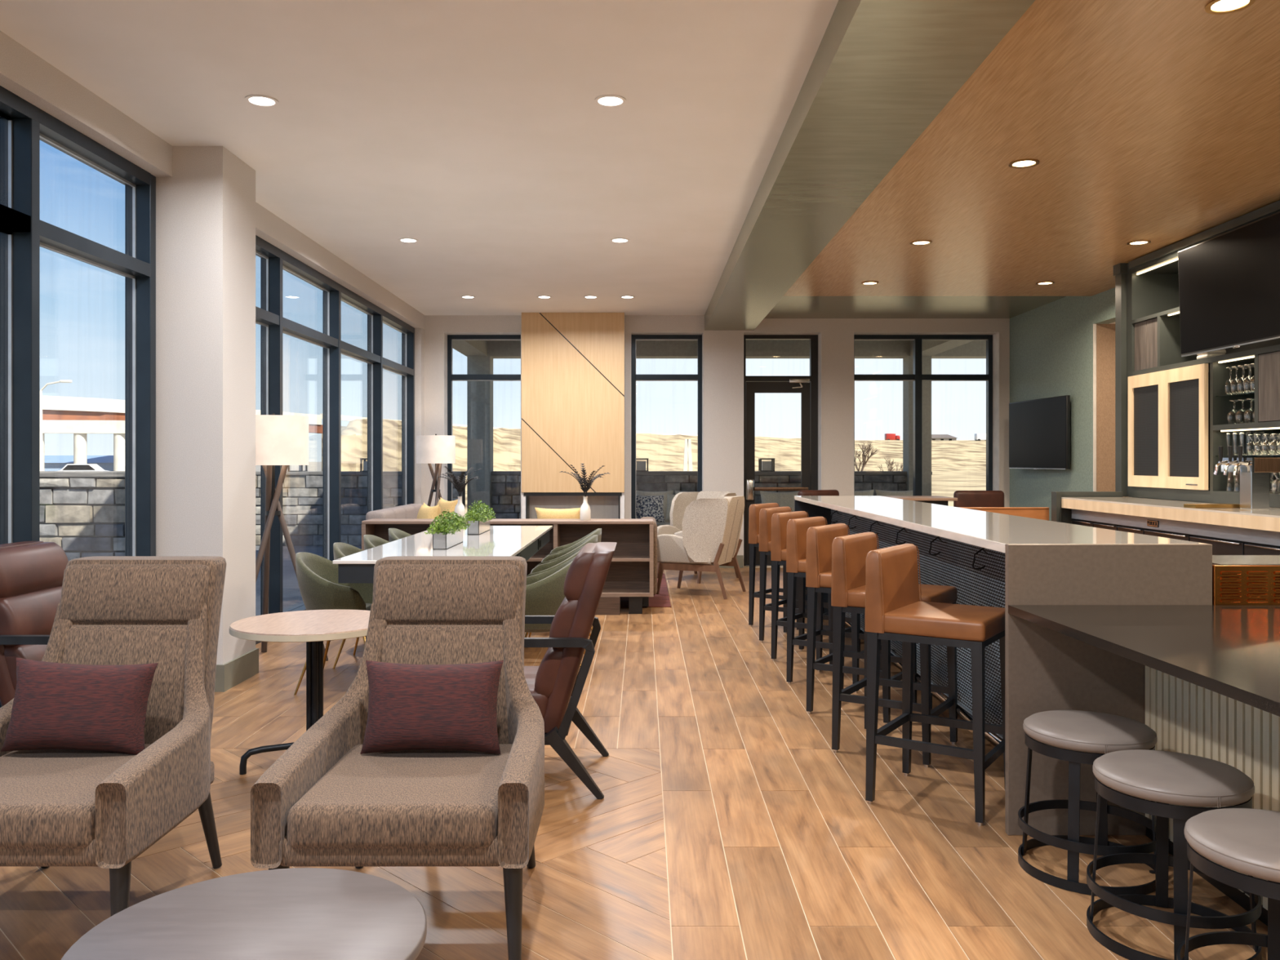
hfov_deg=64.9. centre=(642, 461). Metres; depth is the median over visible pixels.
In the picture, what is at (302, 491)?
stone wall
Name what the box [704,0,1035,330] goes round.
ceiling beam
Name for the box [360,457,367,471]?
wall lantern
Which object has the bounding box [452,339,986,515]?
roof
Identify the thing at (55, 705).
lumbar pillow
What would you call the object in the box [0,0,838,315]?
ceiling
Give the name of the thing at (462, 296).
recessed light
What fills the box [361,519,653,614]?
console shelf
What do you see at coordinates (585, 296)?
recessed light
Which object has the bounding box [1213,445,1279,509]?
tower
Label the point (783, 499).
outdoor sofa
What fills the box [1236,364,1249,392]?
wine glass
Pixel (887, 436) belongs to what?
truck
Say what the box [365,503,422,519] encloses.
sofa
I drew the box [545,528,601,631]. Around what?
tub chair
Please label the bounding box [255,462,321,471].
ground
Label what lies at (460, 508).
bottle vase
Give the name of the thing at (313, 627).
side table
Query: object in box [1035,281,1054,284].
recessed light
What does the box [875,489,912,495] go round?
cushion
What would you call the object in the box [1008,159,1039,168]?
recessed light
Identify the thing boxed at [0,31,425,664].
wall
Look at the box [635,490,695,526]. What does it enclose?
outdoor sofa
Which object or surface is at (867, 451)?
bare tree
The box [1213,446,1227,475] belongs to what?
faucet
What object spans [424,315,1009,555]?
wall
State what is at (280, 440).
tripod floor lamp
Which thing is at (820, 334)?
trim
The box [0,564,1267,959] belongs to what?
floor
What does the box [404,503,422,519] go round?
cushion
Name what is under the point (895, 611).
bar stool
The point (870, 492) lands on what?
cushion
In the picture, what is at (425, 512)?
pillow
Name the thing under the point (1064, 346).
wall
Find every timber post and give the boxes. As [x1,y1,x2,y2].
[683,439,688,471]
[687,439,693,471]
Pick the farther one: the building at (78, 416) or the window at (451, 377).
the building at (78, 416)
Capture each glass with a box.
[1224,367,1236,395]
[1225,431,1236,455]
[1226,400,1242,424]
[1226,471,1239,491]
[1232,431,1244,455]
[1235,399,1251,423]
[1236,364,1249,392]
[1245,431,1257,455]
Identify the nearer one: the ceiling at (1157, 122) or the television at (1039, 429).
the ceiling at (1157, 122)
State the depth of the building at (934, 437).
268.01 m
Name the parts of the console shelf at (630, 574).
panel, panel, shelf, shelf, shelf, panel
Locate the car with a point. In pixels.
(68, 467)
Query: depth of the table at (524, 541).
6.45 m
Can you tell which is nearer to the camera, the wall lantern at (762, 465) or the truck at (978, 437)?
the wall lantern at (762, 465)
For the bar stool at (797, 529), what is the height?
1.012 m
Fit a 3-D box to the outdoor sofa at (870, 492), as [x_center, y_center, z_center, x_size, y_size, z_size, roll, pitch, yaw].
[3.750,0.929,15.915,1.700,0.945,0.870,0,0,0]
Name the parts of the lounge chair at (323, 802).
leg, backrest, leg, leg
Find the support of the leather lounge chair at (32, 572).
on the floor
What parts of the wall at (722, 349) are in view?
wall panel, wall panel, wall panel, wall panel, wall panel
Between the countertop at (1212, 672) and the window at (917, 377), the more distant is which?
the window at (917, 377)
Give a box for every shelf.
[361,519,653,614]
[1132,306,1179,324]
[1219,391,1254,396]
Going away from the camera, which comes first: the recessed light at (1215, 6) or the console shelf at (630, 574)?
the recessed light at (1215, 6)
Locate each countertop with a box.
[1008,604,1279,925]
[1061,497,1279,555]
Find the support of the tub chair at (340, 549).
on the floor
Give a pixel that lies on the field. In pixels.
(943, 483)
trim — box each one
[742,332,822,555]
[853,332,999,490]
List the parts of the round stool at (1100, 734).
leg, leg, seat, leg, leg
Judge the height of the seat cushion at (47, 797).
0.124 m
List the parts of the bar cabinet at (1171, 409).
post, wood door, ash door, wood door, ash door, cornice moulding, rail, cornice, rail, panel, rail, wood door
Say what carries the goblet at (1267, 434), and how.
on the bar cabinet at (1171, 409)
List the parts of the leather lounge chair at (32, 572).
backrest, arm frame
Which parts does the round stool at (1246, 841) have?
leg, seat, leg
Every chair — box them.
[0,541,68,706]
[0,555,226,915]
[250,555,544,959]
[293,551,373,694]
[333,542,364,668]
[363,534,389,647]
[388,528,412,542]
[524,534,597,637]
[524,542,588,667]
[524,542,616,799]
[524,556,575,632]
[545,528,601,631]
[656,495,746,599]
[657,491,738,583]
[797,489,839,495]
[953,490,1004,506]
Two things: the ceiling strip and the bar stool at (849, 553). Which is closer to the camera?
the bar stool at (849, 553)
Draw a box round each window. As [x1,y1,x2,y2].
[0,85,155,707]
[255,235,414,644]
[447,334,520,501]
[631,334,702,519]
[853,334,992,495]
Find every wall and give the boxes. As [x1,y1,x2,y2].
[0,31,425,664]
[40,471,124,560]
[255,471,466,545]
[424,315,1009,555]
[490,471,932,519]
[521,312,624,519]
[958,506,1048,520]
[1009,287,1126,520]
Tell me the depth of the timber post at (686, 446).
41.88 m
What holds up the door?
in the wall at (722, 349)
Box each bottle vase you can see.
[438,466,482,519]
[559,463,610,519]
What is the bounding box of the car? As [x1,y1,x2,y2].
[58,463,107,471]
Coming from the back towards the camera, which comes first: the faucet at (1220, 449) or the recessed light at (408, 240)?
the recessed light at (408, 240)
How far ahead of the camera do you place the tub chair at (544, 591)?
5.87 m
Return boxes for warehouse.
[44,455,113,471]
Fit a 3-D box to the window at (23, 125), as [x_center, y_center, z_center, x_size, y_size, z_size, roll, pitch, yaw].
[-2.962,-0.160,1.542,0.155,3.063,8.885,0,0,0]
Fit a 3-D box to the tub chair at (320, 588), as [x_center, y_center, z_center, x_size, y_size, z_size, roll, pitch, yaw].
[-1.829,0.966,6.150,0.550,0.818,0.591,0,0,0]
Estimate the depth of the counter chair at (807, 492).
11.89 m
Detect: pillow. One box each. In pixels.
[0,657,158,755]
[360,660,503,754]
[416,502,440,519]
[436,497,457,519]
[635,494,664,522]
[665,493,675,520]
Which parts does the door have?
rail, rail, closer arm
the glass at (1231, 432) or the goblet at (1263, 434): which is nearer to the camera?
the goblet at (1263, 434)
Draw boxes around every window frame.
[443,332,520,500]
[631,332,703,491]
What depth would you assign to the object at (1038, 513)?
8.91 m
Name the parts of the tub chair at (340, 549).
leg, leg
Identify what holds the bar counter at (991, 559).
on the floor
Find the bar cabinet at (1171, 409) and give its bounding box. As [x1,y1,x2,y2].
[1113,200,1279,507]
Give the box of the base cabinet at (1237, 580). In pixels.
[1212,555,1279,604]
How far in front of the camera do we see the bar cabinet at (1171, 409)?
8.07 m
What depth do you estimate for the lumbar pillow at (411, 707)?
3.09 m
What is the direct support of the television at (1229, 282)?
attached to the bar cabinet at (1171, 409)
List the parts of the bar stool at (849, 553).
leg, backrest, leg, seat rail, seat, leg, leg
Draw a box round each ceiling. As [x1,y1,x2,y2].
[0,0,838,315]
[782,0,1279,296]
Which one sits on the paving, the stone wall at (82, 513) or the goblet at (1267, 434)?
the stone wall at (82, 513)
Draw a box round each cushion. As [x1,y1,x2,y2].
[0,744,150,848]
[286,744,512,848]
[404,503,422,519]
[524,666,548,718]
[534,507,580,519]
[635,490,673,521]
[656,521,670,526]
[675,490,695,494]
[854,489,874,495]
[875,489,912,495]
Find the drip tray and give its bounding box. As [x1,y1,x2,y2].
[1183,503,1239,507]
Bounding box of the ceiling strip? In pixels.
[764,296,1065,318]
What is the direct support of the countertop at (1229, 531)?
on the floor
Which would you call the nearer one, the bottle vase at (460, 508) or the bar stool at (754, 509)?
the bar stool at (754, 509)
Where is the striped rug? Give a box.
[620,573,671,607]
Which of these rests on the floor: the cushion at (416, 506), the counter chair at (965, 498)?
the counter chair at (965, 498)
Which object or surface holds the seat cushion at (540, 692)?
on the leather lounge chair at (556, 686)
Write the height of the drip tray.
0.022 m
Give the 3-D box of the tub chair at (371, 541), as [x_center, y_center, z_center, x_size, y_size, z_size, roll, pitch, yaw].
[-1.829,0.966,7.630,0.550,0.818,0.591,0,0,0]
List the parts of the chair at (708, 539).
leg, arm, leg, arm, rail, rail, leg, backrest, leg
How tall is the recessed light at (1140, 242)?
0.007 m
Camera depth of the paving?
11.80 m
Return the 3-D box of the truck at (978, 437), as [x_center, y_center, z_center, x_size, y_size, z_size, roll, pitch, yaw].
[90.550,-6.238,268.000,3.700,2.180,2.040,0,0,0]
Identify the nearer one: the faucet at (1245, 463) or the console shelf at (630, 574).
the faucet at (1245, 463)
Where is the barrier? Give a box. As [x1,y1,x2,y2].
[320,413,884,440]
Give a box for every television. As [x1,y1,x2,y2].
[1008,395,1070,470]
[1177,211,1279,356]
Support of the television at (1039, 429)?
attached to the wall at (1064, 346)
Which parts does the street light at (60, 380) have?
arm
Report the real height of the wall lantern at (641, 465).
0.220 m
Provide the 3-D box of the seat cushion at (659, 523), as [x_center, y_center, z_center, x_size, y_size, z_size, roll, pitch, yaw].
[0.190,1.022,15.440,0.610,0.160,0.720,0,0,0]
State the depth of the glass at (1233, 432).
7.34 m
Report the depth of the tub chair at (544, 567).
7.09 m
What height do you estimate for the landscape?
7.572 m
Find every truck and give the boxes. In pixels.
[884,433,900,439]
[974,433,986,440]
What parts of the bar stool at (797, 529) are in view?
leg, seat rail, seat, backrest, leg, leg, leg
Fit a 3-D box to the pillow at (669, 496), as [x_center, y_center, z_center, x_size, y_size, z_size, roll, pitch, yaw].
[0.550,0.692,15.100,0.400,0.409,0.181,0,0,17]
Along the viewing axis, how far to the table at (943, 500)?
10.93 m
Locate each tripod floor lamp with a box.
[255,413,328,660]
[416,434,455,506]
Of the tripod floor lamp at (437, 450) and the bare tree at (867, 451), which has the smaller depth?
the tripod floor lamp at (437, 450)
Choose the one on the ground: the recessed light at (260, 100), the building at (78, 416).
the building at (78, 416)
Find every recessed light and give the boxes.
[244,94,279,106]
[398,237,418,243]
[460,295,475,298]
[537,295,551,298]
[583,295,598,298]
[594,94,626,106]
[609,237,630,243]
[620,295,635,298]
[861,281,878,284]
[910,240,932,245]
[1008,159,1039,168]
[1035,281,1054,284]
[1127,240,1151,245]
[1204,0,1256,14]
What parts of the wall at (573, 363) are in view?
maple panel, fire frame, maple panel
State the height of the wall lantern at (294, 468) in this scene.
0.220 m
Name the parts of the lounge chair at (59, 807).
leg, backrest, leg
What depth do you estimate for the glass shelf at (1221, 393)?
7.42 m
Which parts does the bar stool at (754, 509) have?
leg, seat, backrest, leg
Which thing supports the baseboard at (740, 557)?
attached to the wall at (722, 349)
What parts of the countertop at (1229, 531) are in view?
handle, fridge door, handle, fridge door, handle, fridge door, handle, fridge door, handle, fridge door, fridge door, handle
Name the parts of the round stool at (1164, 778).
leg, leg, seat, leg, leg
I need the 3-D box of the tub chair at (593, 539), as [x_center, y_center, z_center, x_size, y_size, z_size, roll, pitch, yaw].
[-0.612,0.966,7.600,0.550,0.818,0.591,0,0,0]
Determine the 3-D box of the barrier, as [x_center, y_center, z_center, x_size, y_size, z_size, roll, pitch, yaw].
[100.160,-5.553,212.082,279.714,0.650,176.235,0,0,0]
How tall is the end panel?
1.105 m
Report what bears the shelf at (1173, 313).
attached to the bar cabinet at (1171, 409)
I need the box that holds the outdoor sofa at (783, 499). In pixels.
[760,490,798,511]
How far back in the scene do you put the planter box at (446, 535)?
6.41 m
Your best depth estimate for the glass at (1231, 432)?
7.41 m
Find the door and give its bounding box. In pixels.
[743,334,817,565]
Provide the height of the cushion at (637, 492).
0.511 m
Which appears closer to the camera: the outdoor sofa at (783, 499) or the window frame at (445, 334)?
the window frame at (445, 334)
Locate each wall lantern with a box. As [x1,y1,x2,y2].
[287,465,307,471]
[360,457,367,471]
[635,457,648,471]
[758,457,774,471]
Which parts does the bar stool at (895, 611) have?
leg, backrest, leg, seat rail, seat, leg, leg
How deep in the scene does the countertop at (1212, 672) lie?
3.12 m
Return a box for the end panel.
[1051,491,1122,524]
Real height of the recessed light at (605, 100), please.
0.007 m
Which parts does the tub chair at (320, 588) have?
leg, leg, seat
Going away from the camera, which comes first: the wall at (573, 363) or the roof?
the wall at (573, 363)
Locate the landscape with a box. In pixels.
[321,418,986,479]
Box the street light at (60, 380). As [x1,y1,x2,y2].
[40,379,71,471]
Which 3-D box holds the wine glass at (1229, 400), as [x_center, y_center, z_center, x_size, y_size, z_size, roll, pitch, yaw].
[4.340,-0.357,7.380,0.100,0.177,0.100,0,0,0]
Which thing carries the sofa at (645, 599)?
on the striped rug
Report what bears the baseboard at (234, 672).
attached to the wall at (209, 218)
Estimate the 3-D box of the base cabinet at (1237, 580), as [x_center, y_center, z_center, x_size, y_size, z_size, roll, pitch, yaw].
[2.812,0.876,3.887,1.435,0.992,0.407,0,0,0]
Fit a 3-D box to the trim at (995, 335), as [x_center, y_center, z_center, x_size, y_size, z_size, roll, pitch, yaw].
[3.660,-0.145,13.083,1.880,3.035,0.234,0,0,0]
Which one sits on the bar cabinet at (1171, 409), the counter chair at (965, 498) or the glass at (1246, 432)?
the glass at (1246, 432)
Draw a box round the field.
[465,471,986,513]
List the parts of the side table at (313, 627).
leg, leg, leg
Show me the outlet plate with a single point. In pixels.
(540, 539)
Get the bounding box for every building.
[42,395,322,471]
[931,434,957,440]
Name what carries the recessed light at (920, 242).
in the ceiling at (1157, 122)
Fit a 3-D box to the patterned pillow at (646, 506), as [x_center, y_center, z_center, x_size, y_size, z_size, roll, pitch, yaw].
[0.080,0.702,14.900,0.500,0.409,0.198,0,0,-6]
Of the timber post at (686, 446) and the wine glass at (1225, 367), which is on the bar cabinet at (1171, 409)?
the wine glass at (1225, 367)
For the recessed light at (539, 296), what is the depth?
11.48 m
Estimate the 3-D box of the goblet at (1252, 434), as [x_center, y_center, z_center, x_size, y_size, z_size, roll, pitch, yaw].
[4.340,-0.116,7.150,0.084,0.145,0.084,0,0,0]
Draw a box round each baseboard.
[214,648,258,692]
[719,555,743,568]
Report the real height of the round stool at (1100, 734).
0.500 m
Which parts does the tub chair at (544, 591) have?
seat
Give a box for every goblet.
[1246,434,1260,455]
[1253,434,1267,454]
[1260,434,1274,455]
[1262,434,1275,454]
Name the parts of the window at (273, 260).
sill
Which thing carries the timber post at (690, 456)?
on the field
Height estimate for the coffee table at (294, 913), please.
0.452 m
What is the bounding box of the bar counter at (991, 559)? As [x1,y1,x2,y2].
[794,495,1212,835]
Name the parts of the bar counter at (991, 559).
panel, foot rail, panel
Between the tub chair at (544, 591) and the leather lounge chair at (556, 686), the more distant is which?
the tub chair at (544, 591)
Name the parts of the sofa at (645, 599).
leg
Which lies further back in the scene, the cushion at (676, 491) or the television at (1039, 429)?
the cushion at (676, 491)
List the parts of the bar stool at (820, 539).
leg, seat rail, seat, backrest, leg, leg, leg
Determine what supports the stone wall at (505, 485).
on the paving
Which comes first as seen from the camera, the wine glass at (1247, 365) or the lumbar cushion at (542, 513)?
the wine glass at (1247, 365)
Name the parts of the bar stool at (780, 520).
leg, seat rail, seat, backrest, leg, leg, leg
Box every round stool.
[1017,710,1157,895]
[1086,749,1261,959]
[1177,808,1279,959]
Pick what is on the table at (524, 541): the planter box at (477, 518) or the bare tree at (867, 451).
the planter box at (477, 518)
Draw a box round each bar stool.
[748,502,807,631]
[759,506,828,648]
[770,511,860,664]
[786,516,882,693]
[805,523,916,724]
[831,532,957,767]
[865,543,1004,826]
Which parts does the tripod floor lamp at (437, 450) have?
leg, leg, stem, lamp shade, leg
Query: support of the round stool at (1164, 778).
on the floor
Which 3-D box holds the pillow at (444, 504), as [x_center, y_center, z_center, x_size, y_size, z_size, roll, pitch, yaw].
[-2.060,0.582,10.600,0.194,0.393,0.440,0,0,-38]
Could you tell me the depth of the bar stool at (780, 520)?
6.92 m
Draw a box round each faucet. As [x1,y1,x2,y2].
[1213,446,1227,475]
[1222,445,1237,475]
[1232,445,1248,475]
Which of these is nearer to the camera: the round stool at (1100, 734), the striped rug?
the round stool at (1100, 734)
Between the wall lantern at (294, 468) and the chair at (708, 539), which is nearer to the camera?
the chair at (708, 539)
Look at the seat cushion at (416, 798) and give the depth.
2.69 m
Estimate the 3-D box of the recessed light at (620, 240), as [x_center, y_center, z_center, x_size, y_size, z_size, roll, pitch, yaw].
[-0.190,-1.875,8.550,0.170,0.007,0.170,0,0,0]
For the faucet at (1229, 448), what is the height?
0.194 m
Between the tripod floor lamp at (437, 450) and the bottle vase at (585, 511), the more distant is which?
the tripod floor lamp at (437, 450)
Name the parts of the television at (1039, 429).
trim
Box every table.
[61,867,426,959]
[229,608,370,774]
[333,525,552,582]
[880,495,957,506]
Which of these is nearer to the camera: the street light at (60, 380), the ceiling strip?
the ceiling strip
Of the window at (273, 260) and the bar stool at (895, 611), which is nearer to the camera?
the bar stool at (895, 611)
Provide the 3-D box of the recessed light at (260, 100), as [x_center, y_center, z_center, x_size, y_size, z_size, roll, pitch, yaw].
[-1.980,-1.875,5.240,0.170,0.007,0.170,0,0,0]
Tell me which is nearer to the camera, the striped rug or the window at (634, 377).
the striped rug
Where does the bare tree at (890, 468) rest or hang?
on the field
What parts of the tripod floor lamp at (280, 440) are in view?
leg, leg, stem, lamp shade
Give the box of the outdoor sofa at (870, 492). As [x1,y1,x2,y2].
[854,489,912,495]
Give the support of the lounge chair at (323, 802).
on the floor
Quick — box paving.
[255,545,361,616]
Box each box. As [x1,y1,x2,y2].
[424,509,470,549]
[462,499,495,534]
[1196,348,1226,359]
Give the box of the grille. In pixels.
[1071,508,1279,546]
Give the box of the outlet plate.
[537,537,541,550]
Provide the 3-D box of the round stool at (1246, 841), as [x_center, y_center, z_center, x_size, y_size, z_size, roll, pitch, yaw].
[1.512,1.122,2.375,0.444,0.500,0.444,0,0,-17]
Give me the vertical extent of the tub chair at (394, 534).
0.818 m
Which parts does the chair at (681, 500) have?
leg, arm, leg, backrest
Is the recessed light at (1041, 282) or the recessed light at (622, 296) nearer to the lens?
the recessed light at (1041, 282)
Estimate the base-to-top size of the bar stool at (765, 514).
1.012 m
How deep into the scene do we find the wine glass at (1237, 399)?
7.28 m
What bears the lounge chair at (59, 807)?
on the floor
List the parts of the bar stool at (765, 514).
leg, seat rail, seat, backrest, leg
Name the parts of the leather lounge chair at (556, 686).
arm frame, arm frame, leg, backrest, leg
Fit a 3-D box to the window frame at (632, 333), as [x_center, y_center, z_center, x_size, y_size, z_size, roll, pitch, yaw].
[0.320,-0.145,13.083,0.940,3.035,0.234,0,0,0]
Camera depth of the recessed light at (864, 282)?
9.82 m
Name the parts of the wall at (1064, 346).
wall panel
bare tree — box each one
[854,441,879,471]
[877,457,902,471]
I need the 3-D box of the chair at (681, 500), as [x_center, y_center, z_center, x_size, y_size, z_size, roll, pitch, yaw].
[0.644,0.869,11.778,0.714,1.014,0.814,0,0,41]
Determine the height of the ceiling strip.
0.240 m
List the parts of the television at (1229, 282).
trim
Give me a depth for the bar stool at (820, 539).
5.47 m

